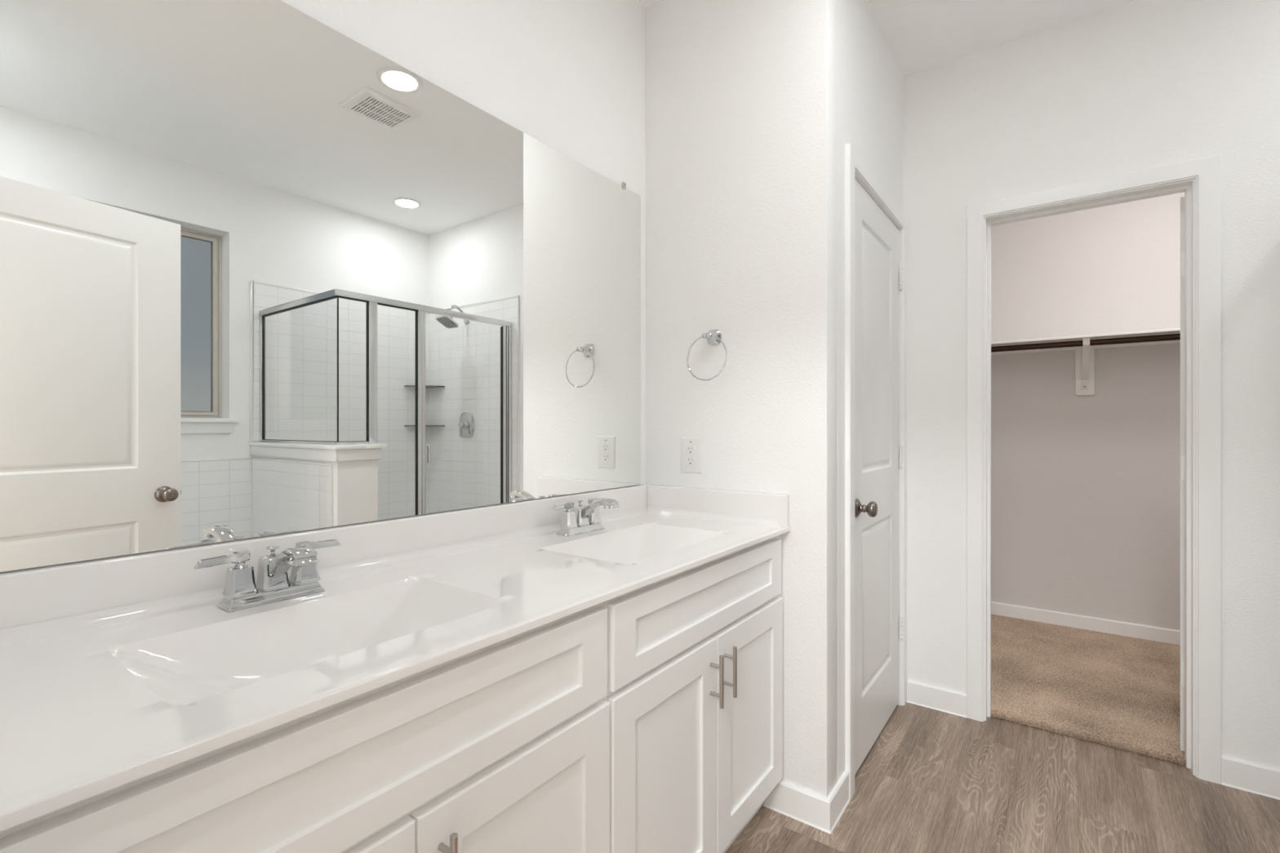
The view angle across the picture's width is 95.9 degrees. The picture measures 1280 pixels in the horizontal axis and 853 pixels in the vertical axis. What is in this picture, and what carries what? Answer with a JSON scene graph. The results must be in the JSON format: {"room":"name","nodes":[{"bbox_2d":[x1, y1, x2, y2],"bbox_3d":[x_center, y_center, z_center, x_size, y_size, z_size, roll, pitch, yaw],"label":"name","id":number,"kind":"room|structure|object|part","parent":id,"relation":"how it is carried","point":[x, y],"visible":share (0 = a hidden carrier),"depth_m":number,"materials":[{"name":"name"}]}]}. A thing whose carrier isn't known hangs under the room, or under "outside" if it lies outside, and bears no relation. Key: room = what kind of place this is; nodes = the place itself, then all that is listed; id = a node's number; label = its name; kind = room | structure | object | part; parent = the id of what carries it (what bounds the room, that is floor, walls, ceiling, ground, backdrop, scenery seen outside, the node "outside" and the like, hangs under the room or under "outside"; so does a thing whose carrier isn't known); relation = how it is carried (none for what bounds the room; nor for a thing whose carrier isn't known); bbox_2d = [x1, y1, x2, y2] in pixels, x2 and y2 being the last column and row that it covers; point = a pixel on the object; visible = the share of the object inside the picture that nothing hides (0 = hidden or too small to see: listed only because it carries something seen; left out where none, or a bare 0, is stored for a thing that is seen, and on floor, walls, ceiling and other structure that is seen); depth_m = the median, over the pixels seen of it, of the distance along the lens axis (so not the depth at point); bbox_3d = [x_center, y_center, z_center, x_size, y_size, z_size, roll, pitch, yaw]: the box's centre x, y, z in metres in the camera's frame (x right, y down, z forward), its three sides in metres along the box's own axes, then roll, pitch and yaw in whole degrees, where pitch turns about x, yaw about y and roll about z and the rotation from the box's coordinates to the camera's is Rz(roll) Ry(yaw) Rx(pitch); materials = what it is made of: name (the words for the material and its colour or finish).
{"room":"bathroom","nodes":[
{"label":"bathroom","id":0,"kind":"room"},
{"bbox_2d":[0,0,646,573],"bbox_3d":[-1.172,-0.168,0.579,0.100,2.735,6.145,0,0,36],"label":"wall","id":1,"kind":"structure","parent":0,"point":[569,75],"depth_m":1.69,"materials":[{"name":"white paint"}]},
{"bbox_2d":[0,0,640,572],"bbox_3d":[-0.486,-0.319,1.415,0.012,1.055,1.656,0,0,36],"label":"wall mirror","id":2,"kind":"object","parent":1,"relation":"attached to","point":[262,273],"visible":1,"depth_m":1.11,"materials":[{"name":"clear mirror"}]},
{"bbox_2d":[0,484,647,629],"bbox_3d":[-0.473,0.261,1.426,0.020,0.098,1.695,0,0,36],"label":"backsplash","id":3,"kind":"structure","parent":1,"relation":"attached to","point":[32,596],"depth_m":1.03,"materials":[{"name":"stone"}]},
{"bbox_2d":[645,0,837,797],"bbox_3d":[0.319,-0.168,1.959,0.667,2.735,0.100,0,0,36],"label":"wall","id":4,"kind":"structure","parent":0,"point":[741,95],"depth_m":1.85,"materials":[{"name":"white paint"}]},
{"bbox_2d":[680,436,702,473],"bbox_3d":[0.176,0.099,1.996,0.085,0.125,0.008,0,0,36],"label":"electrical outlet","id":5,"kind":"object","parent":4,"relation":"attached to","point":[691,446],"visible":1,"depth_m":1.99,"materials":[{"name":"white plastic"}]},
{"bbox_2d":[686,456,694,465],"bbox_3d":[0.175,0.118,1.994,0.033,0.029,0.002,0,0,36],"label":"receptacle","id":6,"kind":"object","parent":5,"relation":"attached to","point":[690,460],"depth_m":1.99,"materials":[{"name":"grey plastic"}]},
{"bbox_2d":[686,445,694,453],"bbox_3d":[0.175,0.080,1.994,0.033,0.029,0.002,0,0,36],"label":"receptacle","id":7,"kind":"object","parent":5,"relation":"attached to","point":[690,449],"depth_m":1.99,"materials":[{"name":"grey plastic"}]},
{"bbox_2d":[686,328,727,381],"bbox_3d":[0.234,-0.239,1.921,0.152,0.176,0.060,0,0,36],"label":"towel ring","id":8,"kind":"object","parent":4,"relation":"attached to","point":[713,337],"visible":1,"depth_m":1.92,"materials":[{"name":"silver metal"}]},
{"bbox_3d":[0.239,-0.300,1.929,0.054,0.054,0.042,0,0,36],"label":"mounting post","id":9,"kind":"part","parent":8,"relation":"part of","materials":[{"name":"silver metal"}]},
{"bbox_2d":[763,770,849,834],"bbox_3d":[0.532,1.154,1.838,0.213,0.092,0.190,0,0,36],"label":"baseboard","id":10,"kind":"structure","parent":4,"relation":"attached to","point":[820,812],"depth_m":1.76,"materials":[{"name":"white wood"}]},
{"bbox_2d":[837,0,903,781],"bbox_3d":[0.847,-0.168,2.198,0.100,2.735,0.911,0,0,36],"label":"wall","id":11,"kind":"structure","parent":0,"point":[870,80],"depth_m":1.95,"materials":[{"name":"white paint"}]},
{"bbox_2d":[844,142,906,799],"bbox_3d":[0.875,0.144,2.224,0.116,2.111,0.834,0,0,36],"label":"door frame","id":12,"kind":"structure","parent":11,"relation":"attached to","point":[855,167],"depth_m":1.88,"materials":[{"name":"white wood"}]},
{"bbox_2d":[854,177,902,774],"bbox_3d":[0.926,0.169,2.196,0.103,2.022,0.712,0,0,36],"label":"door","id":13,"kind":"structure","parent":11,"relation":"in","point":[878,275],"depth_m":2.17,"materials":[{"name":"white wood"}]},
{"bbox_3d":[0.765,0.278,1.947,0.068,0.066,0.066,0,0,36],"label":"knob","id":14,"kind":"part","parent":13,"relation":"part of","materials":[{"name":"grey metal"}]},
{"bbox_2d":[638,0,1133,76],"bbox_3d":[0.089,-1.575,0.605,4.300,0.080,7.680,0,0,36],"label":"ceiling","id":15,"kind":"structure","parent":0,"point":[921,35],"depth_m":2.19,"materials":[{"name":"white paint"}]},
{"bbox_2d":[724,702,1279,852],"bbox_3d":[0.964,1.230,0.969,3.080,0.060,2.897,0,0,36],"label":"floor","id":16,"kind":"structure","parent":0,"point":[931,780],"depth_m":1.83,"materials":[{"name":"wood"}]},
{"bbox_2d":[0,602,609,852],"bbox_3d":[-0.505,0.761,0.916,0.574,0.875,0.834,0,0,36],"label":"vanity cabinet","id":17,"kind":"object","parent":16,"relation":"on","point":[503,746],"visible":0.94,"depth_m":0.77,"materials":[{"name":"white paint"}]},
{"bbox_3d":[-0.425,0.803,0.615,0.019,0.554,0.400,0,0,36],"label":"door","id":18,"kind":"part","parent":17,"relation":"part of","materials":[{"name":"white paint"}]},
{"bbox_2d":[0,484,791,831],"bbox_3d":[-0.259,0.315,1.268,0.553,0.207,1.696,0,0,36],"label":"countertop","id":19,"kind":"structure","parent":17,"relation":"on","point":[115,672],"depth_m":0.93,"materials":[{"name":"stone"}]},
{"bbox_2d":[193,539,340,612],"bbox_3d":[-0.618,0.258,1.009,0.158,0.104,0.235,0,0,36],"label":"faucet","id":20,"kind":"object","parent":19,"relation":"on","point":[241,591],"visible":1,"depth_m":1.00,"materials":[{"name":"silver metal"}]},
{"bbox_3d":[-0.707,0.225,0.977,0.020,0.017,0.078,0,0,36],"label":"lever","id":21,"kind":"part","parent":20,"relation":"part of","materials":[{"name":"silver metal"}]},
{"bbox_3d":[-0.691,0.261,0.998,0.042,0.058,0.044,0,0,36],"label":"handle post","id":22,"kind":"part","parent":20,"relation":"part of","materials":[{"name":"silver metal"}]},
{"bbox_3d":[-0.660,0.300,1.040,0.053,0.019,0.156,0,0,36],"label":"plate","id":23,"kind":"part","parent":20,"relation":"part of","materials":[{"name":"silver metal"}]},
{"bbox_3d":[-0.663,0.224,1.042,0.020,0.016,0.020,0,0,36],"label":"lift knob","id":24,"kind":"part","parent":20,"relation":"part of","materials":[{"name":"silver metal"}]},
{"bbox_3d":[-0.609,0.240,1.003,0.137,0.068,0.039,0,0,36],"label":"spout","id":25,"kind":"part","parent":20,"relation":"part of","materials":[{"name":"silver metal"}]},
{"bbox_3d":[-0.629,0.261,1.083,0.042,0.058,0.044,0,0,36],"label":"handle post","id":26,"kind":"part","parent":20,"relation":"part of","materials":[{"name":"silver metal"}]},
{"bbox_3d":[-0.614,0.225,1.104,0.020,0.017,0.078,0,0,36],"label":"lever","id":27,"kind":"part","parent":20,"relation":"part of","materials":[{"name":"silver metal"}]},
{"bbox_2d":[551,497,619,536],"bbox_3d":[-0.132,0.258,1.671,0.158,0.104,0.235,0,0,36],"label":"faucet","id":28,"kind":"object","parent":19,"relation":"on","point":[582,518],"visible":1,"depth_m":1.66,"materials":[{"name":"silver metal"}]},
{"bbox_3d":[-0.220,0.225,1.638,0.020,0.017,0.078,0,0,36],"label":"lever","id":29,"kind":"part","parent":28,"relation":"part of","materials":[{"name":"silver metal"}]},
{"bbox_3d":[-0.205,0.261,1.659,0.042,0.058,0.044,0,0,36],"label":"handle post","id":30,"kind":"part","parent":28,"relation":"part of","materials":[{"name":"silver metal"}]},
{"bbox_3d":[-0.177,0.224,1.704,0.020,0.016,0.020,0,0,36],"label":"lift knob","id":31,"kind":"part","parent":28,"relation":"part of","materials":[{"name":"silver metal"}]},
{"bbox_3d":[-0.174,0.300,1.702,0.053,0.019,0.156,0,0,36],"label":"plate","id":32,"kind":"part","parent":28,"relation":"part of","materials":[{"name":"silver metal"}]},
{"bbox_3d":[-0.143,0.261,1.744,0.042,0.058,0.044,0,0,36],"label":"handle post","id":33,"kind":"part","parent":28,"relation":"part of","materials":[{"name":"silver metal"}]},
{"bbox_3d":[-0.127,0.225,1.765,0.020,0.017,0.078,0,0,36],"label":"lever","id":34,"kind":"part","parent":28,"relation":"part of","materials":[{"name":"silver metal"}]},
{"bbox_3d":[-0.123,0.240,1.664,0.137,0.068,0.039,0,0,36],"label":"spout","id":35,"kind":"part","parent":28,"relation":"part of","materials":[{"name":"silver metal"}]},
{"bbox_3d":[-0.262,0.617,0.790,0.035,0.126,0.010,0,0,36],"label":"handle","id":36,"kind":"part","parent":17,"relation":"part of","materials":[{"name":"silver metal"}]},
{"bbox_3d":[-0.184,0.803,0.942,0.019,0.554,0.406,0,0,36],"label":"door","id":37,"kind":"part","parent":17,"relation":"part of","materials":[{"name":"white paint"}]},
{"bbox_2d":[603,534,782,852],"bbox_3d":[-0.003,0.761,1.598,0.574,0.875,0.860,0,0,36],"label":"vanity cabinet","id":38,"kind":"object","parent":16,"relation":"on","point":[695,696],"visible":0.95,"depth_m":1.36,"materials":[{"name":"white paint"}]},
{"bbox_3d":[0.063,0.803,1.278,0.019,0.554,0.410,0,0,36],"label":"door","id":39,"kind":"part","parent":38,"relation":"part of","materials":[{"name":"white paint"}]},
{"bbox_3d":[0.184,0.427,1.443,0.019,0.167,0.816,0,0,36],"label":"drawer","id":40,"kind":"part","parent":38,"relation":"part of","materials":[{"name":"white paint"}]},
{"bbox_3d":[0.187,0.617,1.401,0.035,0.126,0.010,0,0,36],"label":"handle","id":41,"kind":"part","parent":38,"relation":"part of","materials":[{"name":"silver metal"}]},
{"bbox_3d":[0.229,0.617,1.458,0.035,0.126,0.010,0,0,36],"label":"handle","id":42,"kind":"part","parent":38,"relation":"part of","materials":[{"name":"silver metal"}]},
{"bbox_3d":[0.309,0.803,1.613,0.019,0.554,0.414,0,0,36],"label":"door","id":43,"kind":"part","parent":38,"relation":"part of","materials":[{"name":"white paint"}]},
{"bbox_2d":[991,191,1184,630],"bbox_3d":[2.706,-0.168,3.363,2.050,2.735,0.100,0,0,36],"label":"wall","id":44,"kind":"structure","parent":0,"point":[1086,489],"depth_m":3.36,"materials":[{"name":"white paint"}]},
{"bbox_2d":[1075,337,1094,395],"bbox_3d":[2.509,-0.331,3.250,0.088,0.296,0.314,0,0,36],"label":"shelf bracket","id":45,"kind":"object","parent":44,"relation":"attached to","point":[1084,357],"visible":1,"depth_m":3.35,"materials":[{"name":"white metal"}]},
{"bbox_3d":[2.590,-0.328,3.361,0.032,0.225,0.004,0,0,36],"label":"wall plate","id":46,"kind":"part","parent":45,"relation":"part of","materials":[{"name":"white plastic"}]},
{"bbox_2d":[991,328,1180,355],"bbox_3d":[2.577,-0.472,3.187,1.848,0.042,0.333,0,0,36],"label":"closet shelf","id":47,"kind":"object","parent":45,"relation":"on","point":[1173,331],"visible":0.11,"depth_m":3.21,"materials":[{"name":"white"}]},
{"bbox_2d":[991,333,1180,352],"bbox_3d":[2.503,-0.455,3.087,1.848,0.033,0.033,0,0,36],"label":"closet rod","id":48,"kind":"object","parent":45,"relation":"attached to","point":[1169,336],"visible":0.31,"depth_m":3.12,"materials":[{"name":"brown metal"}]},
{"bbox_3d":[2.502,-0.376,3.241,0.030,0.205,0.294,0,0,36],"label":"support arm","id":49,"kind":"part","parent":45,"relation":"part of","materials":[{"name":"white plastic"}]},
{"bbox_2d":[991,601,1180,644],"bbox_3d":[2.671,1.154,3.316,1.850,0.092,0.016,0,0,36],"label":"baseboard","id":50,"kind":"structure","parent":44,"relation":"attached to","point":[1098,624],"depth_m":3.35,"materials":[{"name":"white wood"}]},
{"bbox_2d":[990,613,1186,766],"bbox_3d":[2.235,1.218,2.722,1.850,0.084,1.491,0,0,36],"label":"carpet","id":51,"kind":"object","parent":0,"point":[1118,691],"visible":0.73,"depth_m":2.64,"materials":[{"name":"beige carpet"}]},
{"bbox_2d":[903,0,1279,799],"bbox_3d":[1.850,-0.168,2.088,2.980,2.735,0.133,0,0,36],"label":"wall","id":52,"kind":"structure","parent":0,"point":[1135,85],"depth_m":2.10,"materials":[{"name":"white paint"}]},
{"bbox_2d":[966,154,1222,784],"bbox_3d":[1.686,0.143,2.209,0.750,2.114,0.133,0,0,36],"label":"door frame","id":53,"kind":"structure","parent":52,"relation":"attached to","point":[1200,180],"depth_m":2.02,"materials":[{"name":"white wood"}]},
{"bbox_2d":[1180,196,1184,751],"bbox_3d":[2.206,0.172,2.281,0.617,2.015,0.039,0,0,-41],"label":"door","id":54,"kind":"structure","parent":52,"relation":"in","point":[1182,198],"depth_m":2.10,"materials":[{"name":"white wood"}]}
]}

